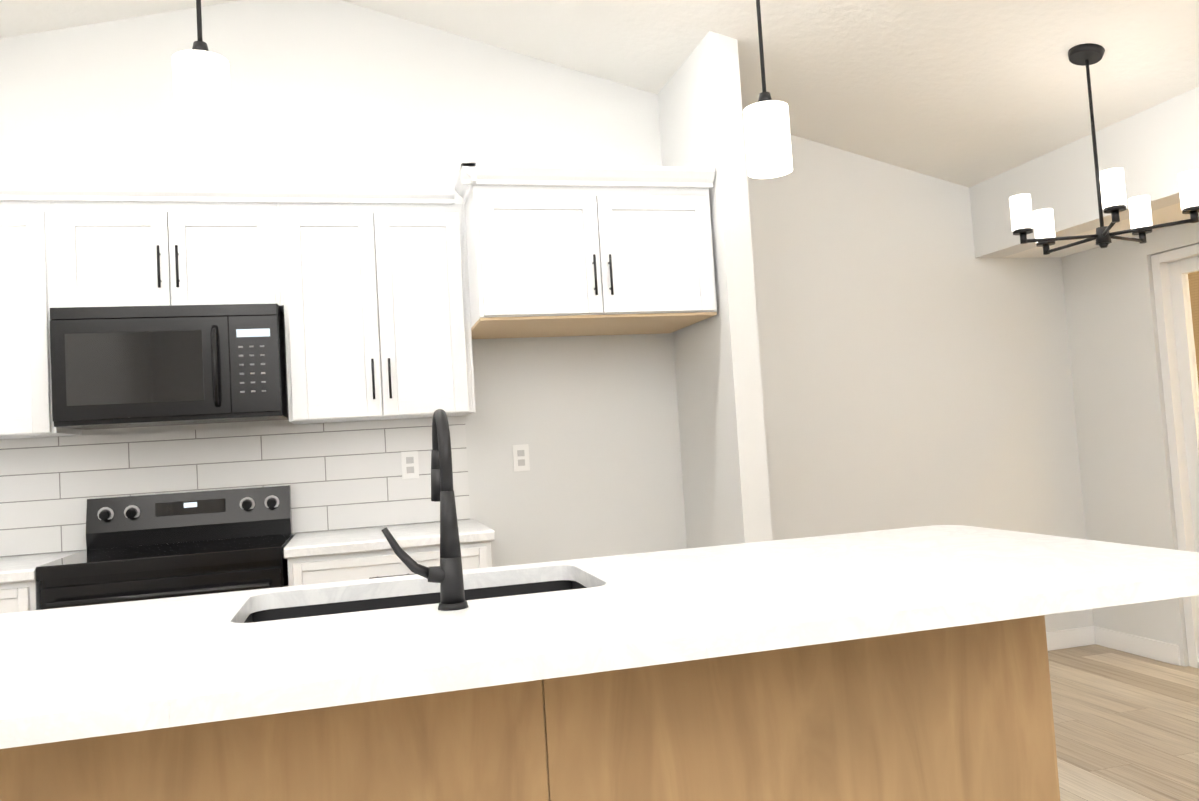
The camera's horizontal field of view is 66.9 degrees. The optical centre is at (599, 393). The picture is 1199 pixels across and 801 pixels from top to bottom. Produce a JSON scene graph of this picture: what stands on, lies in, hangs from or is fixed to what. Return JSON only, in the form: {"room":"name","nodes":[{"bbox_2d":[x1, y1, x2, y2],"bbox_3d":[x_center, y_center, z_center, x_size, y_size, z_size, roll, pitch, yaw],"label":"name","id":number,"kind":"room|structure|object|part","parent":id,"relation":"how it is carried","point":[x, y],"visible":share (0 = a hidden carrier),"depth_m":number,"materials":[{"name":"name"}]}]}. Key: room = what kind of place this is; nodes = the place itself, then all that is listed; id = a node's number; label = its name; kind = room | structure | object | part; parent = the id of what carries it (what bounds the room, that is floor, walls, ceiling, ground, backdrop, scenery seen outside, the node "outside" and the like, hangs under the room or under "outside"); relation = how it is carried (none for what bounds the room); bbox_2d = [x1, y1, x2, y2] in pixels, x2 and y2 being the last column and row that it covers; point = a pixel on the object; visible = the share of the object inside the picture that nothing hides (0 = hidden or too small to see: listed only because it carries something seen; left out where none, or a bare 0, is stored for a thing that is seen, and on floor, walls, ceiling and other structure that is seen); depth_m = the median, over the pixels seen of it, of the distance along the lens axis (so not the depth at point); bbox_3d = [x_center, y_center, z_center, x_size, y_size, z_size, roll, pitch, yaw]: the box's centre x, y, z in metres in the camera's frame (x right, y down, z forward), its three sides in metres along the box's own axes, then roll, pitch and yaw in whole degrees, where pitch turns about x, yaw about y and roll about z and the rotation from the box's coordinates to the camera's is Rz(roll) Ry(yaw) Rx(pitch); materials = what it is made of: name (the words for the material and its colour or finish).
{"room":"kitchen","nodes":[
{"label":"kitchen","id":0,"kind":"room"},
{"bbox_2d":[0,0,238,37],"bbox_3d":[-1.410,-1.784,0.717,1.907,0.618,6.520,-3,-3,-15],"label":"ceiling","id":1,"kind":"structure","parent":0,"point":[20,17],"depth_m":3.65,"materials":[{"name":"white paint"}]},
{"bbox_2d":[172,0,231,143],"bbox_3d":[-0.802,-1.196,1.779,0.122,1.406,0.124,-3,-3,-15],"label":"pendant light","id":2,"kind":"object","parent":1,"relation":"hanging from","point":[201,93],"visible":1,"depth_m":1.71,"materials":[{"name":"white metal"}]},
{"bbox_3d":[-0.806,-1.267,1.782,0.122,1.265,0.124,-3,-3,-15],"label":"rod","id":3,"kind":"part","parent":2,"relation":"part of","materials":[{"name":"black metal"}]},
{"bbox_3d":[-0.764,-0.568,1.746,0.100,0.145,0.100,-3,-3,-15],"label":"lamp shade","id":4,"kind":"part","parent":2,"relation":"part of","materials":[{"name":"white glass"}]},
{"bbox_2d":[0,0,1093,631],"bbox_3d":[-0.208,-0.210,4.228,5.880,3.334,0.140,-3,-3,-15],"label":"wall","id":5,"kind":"structure","parent":0,"point":[914,362],"depth_m":4.24,"materials":[{"name":"white paint"}]},
{"bbox_2d":[0,174,81,438],"bbox_3d":[-2.459,-0.297,3.398,0.824,0.949,0.332,-3,-3,-15],"label":"upper cabinet","id":6,"kind":"object","parent":5,"relation":"attached to","point":[26,297],"depth_m":3.33,"materials":[{"name":"white wood"}]},
{"bbox_2d":[52,174,287,307],"bbox_3d":[-1.684,-0.562,3.619,0.810,0.492,0.332,-3,-3,-15],"label":"upper cabinet","id":7,"kind":"object","parent":5,"relation":"attached to","point":[118,240],"depth_m":3.45,"materials":[{"name":"white wood"}]},
{"bbox_2d":[50,303,288,429],"bbox_3d":[-1.638,-0.102,3.530,0.778,0.430,0.464,-3,-3,-15],"label":"microwave","id":8,"kind":"object","parent":7,"relation":"attached to","point":[130,366],"visible":1,"depth_m":3.35,"materials":[{"name":"black metal"}]},
{"bbox_2d":[0,416,469,556],"bbox_3d":[-1.722,0.381,3.715,2.356,0.456,0.008,-3,-3,-15],"label":"backsplash","id":9,"kind":"structure","parent":5,"relation":"attached to","point":[341,475],"depth_m":3.77,"materials":[{"name":"tile"}]},
{"bbox_2d":[401,451,418,478],"bbox_3d":[-0.823,0.311,3.946,0.072,0.118,0.008,-3,-3,-15],"label":"outlet","id":10,"kind":"object","parent":9,"relation":"attached to","point":[410,464],"visible":1,"depth_m":3.94,"materials":[{"name":"white plastic"}]},
{"bbox_2d":[280,178,475,423],"bbox_3d":[-0.926,-0.369,3.804,0.730,0.949,0.332,-3,-3,-15],"label":"upper cabinet","id":11,"kind":"object","parent":5,"relation":"attached to","point":[392,298],"depth_m":3.64,"materials":[{"name":"white wood"}]},
{"bbox_2d":[512,444,529,471],"bbox_3d":[-0.352,0.289,4.080,0.072,0.118,0.008,-3,-3,-15],"label":"outlet","id":12,"kind":"object","parent":5,"relation":"attached to","point":[520,457],"visible":1,"depth_m":4.08,"materials":[{"name":"white plastic"}]},
{"bbox_2d":[460,163,716,338],"bbox_3d":[-0.077,-0.585,3.896,0.976,0.583,0.612,-3,-3,-15],"label":"upper cabinet","id":13,"kind":"object","parent":5,"relation":"attached to","point":[551,250],"depth_m":3.60,"materials":[{"name":"white wood"}]},
{"bbox_2d":[1046,626,1095,650],"bbox_3d":[1.591,1.320,4.513,2.119,0.095,0.016,-3,-3,-15],"label":"baseboard","id":14,"kind":"structure","parent":5,"relation":"attached to","point":[1082,636],"depth_m":4.74,"materials":[{"name":"white wood"}]},
{"bbox_2d":[658,31,772,548],"bbox_3d":[0.509,-0.048,3.980,0.120,2.898,0.680,-3,-3,-15],"label":"wall","id":15,"kind":"structure","parent":0,"point":[722,435],"depth_m":3.73,"materials":[{"name":"white paint"}]},
{"bbox_2d":[342,0,1198,187],"bbox_3d":[1.191,-1.695,1.391,3.453,1.040,6.520,-3,-3,-15],"label":"ceiling","id":16,"kind":"structure","parent":0,"point":[968,93],"depth_m":3.76,"materials":[{"name":"white paint"}]},
{"bbox_2d":[743,0,792,178],"bbox_3d":[0.346,-1.105,2.073,0.122,1.218,0.124,-3,-3,-15],"label":"pendant light","id":17,"kind":"object","parent":16,"relation":"hanging from","point":[767,137],"visible":1,"depth_m":2.01,"materials":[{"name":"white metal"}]},
{"bbox_3d":[0.342,-1.175,2.076,0.122,1.078,0.124,-3,-3,-15],"label":"rod","id":18,"kind":"part","parent":17,"relation":"part of","materials":[{"name":"black metal"}]},
{"bbox_3d":[0.379,-0.570,2.045,0.100,0.145,0.100,-3,-3,-15],"label":"lamp shade","id":19,"kind":"part","parent":17,"relation":"part of","materials":[{"name":"white glass"}]},
{"bbox_2d":[1009,43,1198,254],"bbox_3d":[1.825,-0.910,3.386,0.614,0.754,0.588,-3,-3,-15],"label":"chandelier","id":20,"kind":"object","parent":16,"relation":"hanging from","point":[1111,191],"visible":1,"depth_m":3.34,"materials":[{"name":"black metal"}]},
{"bbox_3d":[1.839,-0.684,3.374,0.614,0.125,0.588,-3,-3,-15],"label":"lamp shade","id":21,"kind":"part","parent":20,"relation":"part of","materials":[{"name":"white glass"}]},
{"bbox_2d":[969,87,1198,257],"bbox_3d":[2.378,-1.010,3.473,0.160,0.414,2.730,-3,-3,-15],"label":"wall","id":22,"kind":"structure","parent":0,"point":[1153,152],"depth_m":4.00,"materials":[{"name":"white paint"}]},
{"bbox_2d":[1002,202,1198,257],"bbox_3d":[2.717,-0.879,3.542,0.520,0.120,3.030,-3,-3,-15],"label":"ceiling","id":23,"kind":"structure","parent":0,"point":[1171,213],"depth_m":4.37,"materials":[{"name":"white paint"}]},
{"bbox_2d":[1048,644,1198,800],"bbox_3d":[0.700,1.271,1.060,5.880,0.060,6.520,-3,-3,-15],"label":"floor","id":24,"kind":"structure","parent":0,"point":[1126,726],"depth_m":3.52,"materials":[{"name":"beige wood"}]},
{"bbox_2d":[0,551,80,613],"bbox_3d":[-2.329,1.078,3.176,0.839,0.914,0.645,-3,-3,-15],"label":"base cabinet","id":25,"kind":"object","parent":24,"relation":"on","point":[20,586],"visible":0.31,"depth_m":3.03,"materials":[{"name":"white wood"}]},
{"bbox_2d":[35,485,293,609],"bbox_3d":[-1.546,0.938,3.366,0.774,1.118,0.675,-3,-3,-15],"label":"range","id":26,"kind":"object","parent":24,"relation":"on","point":[128,559],"visible":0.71,"depth_m":3.34,"materials":[{"name":"black metal"}]},
{"bbox_2d":[284,519,494,585],"bbox_3d":[-0.805,1.006,3.579,0.750,0.914,0.645,-3,-3,-15],"label":"base cabinet","id":27,"kind":"object","parent":24,"relation":"on","point":[337,555],"visible":0.25,"depth_m":3.33,"materials":[{"name":"white painted wood"}]},
{"bbox_2d":[0,569,1059,800],"bbox_3d":[-0.153,0.904,2.022,2.263,0.876,0.620,-3,-3,-15],"label":"kitchen island","id":28,"kind":"object","parent":24,"relation":"on","point":[910,663],"depth_m":1.81,"materials":[{"name":"brown wood"}]},
{"bbox_2d":[0,525,1198,752],"bbox_3d":[-0.051,0.433,1.891,2.550,0.038,1.032,-3,-3,-15],"label":"island countertop","id":29,"kind":"structure","parent":28,"relation":"on","point":[69,675],"depth_m":1.59,"materials":[{"name":"white stone"}]},
{"bbox_2d":[381,409,468,610],"bbox_3d":[-0.370,0.232,1.866,0.160,0.397,0.230,-3,-3,-15],"label":"faucet","id":30,"kind":"object","parent":29,"relation":"on","point":[449,574],"depth_m":1.78,"materials":[{"name":"black metal"}]},
{"bbox_2d":[1061,222,1198,666],"bbox_3d":[2.962,0.150,3.546,0.140,2.160,2.730,-3,-3,-15],"label":"wall","id":31,"kind":"structure","parent":0,"point":[1123,446],"depth_m":4.54,"materials":[{"name":"white paint"}]},
{"bbox_2d":[1094,626,1180,665],"bbox_3d":[2.676,1.254,4.525,0.013,0.095,0.490,-3,-3,-15],"label":"baseboard","id":32,"kind":"structure","parent":31,"relation":"attached to","point":[1123,642],"depth_m":4.50,"materials":[{"name":"white wood"}]},
{"bbox_2d":[1151,244,1198,668],"bbox_3d":[2.956,0.252,3.501,0.143,1.952,1.714,-3,-3,-15],"label":"patio door","id":33,"kind":"structure","parent":31,"relation":"in","point":[1172,270],"depth_m":4.28,"materials":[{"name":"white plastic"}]},
{"bbox_3d":[20.540,1.088,10.693,72.000,0.200,90.000,-3,-3,-15],"label":"ground","id":34,"kind":"structure","parent":0,"visible":0},
{"bbox_3d":[40.023,0.141,21.031,49.000,0.400,100.000,-3,-3,-15],"label":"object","id":35,"kind":"object","parent":34,"relation":"on","visible":0},
{"bbox_2d":[1188,271,1198,384],"bbox_3d":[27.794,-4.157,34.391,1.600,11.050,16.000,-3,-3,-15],"label":"house","id":36,"kind":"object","parent":35,"relation":"on","point":[1193,278],"depth_m":39.32,"materials":[{"name":"brown"}]}
]}

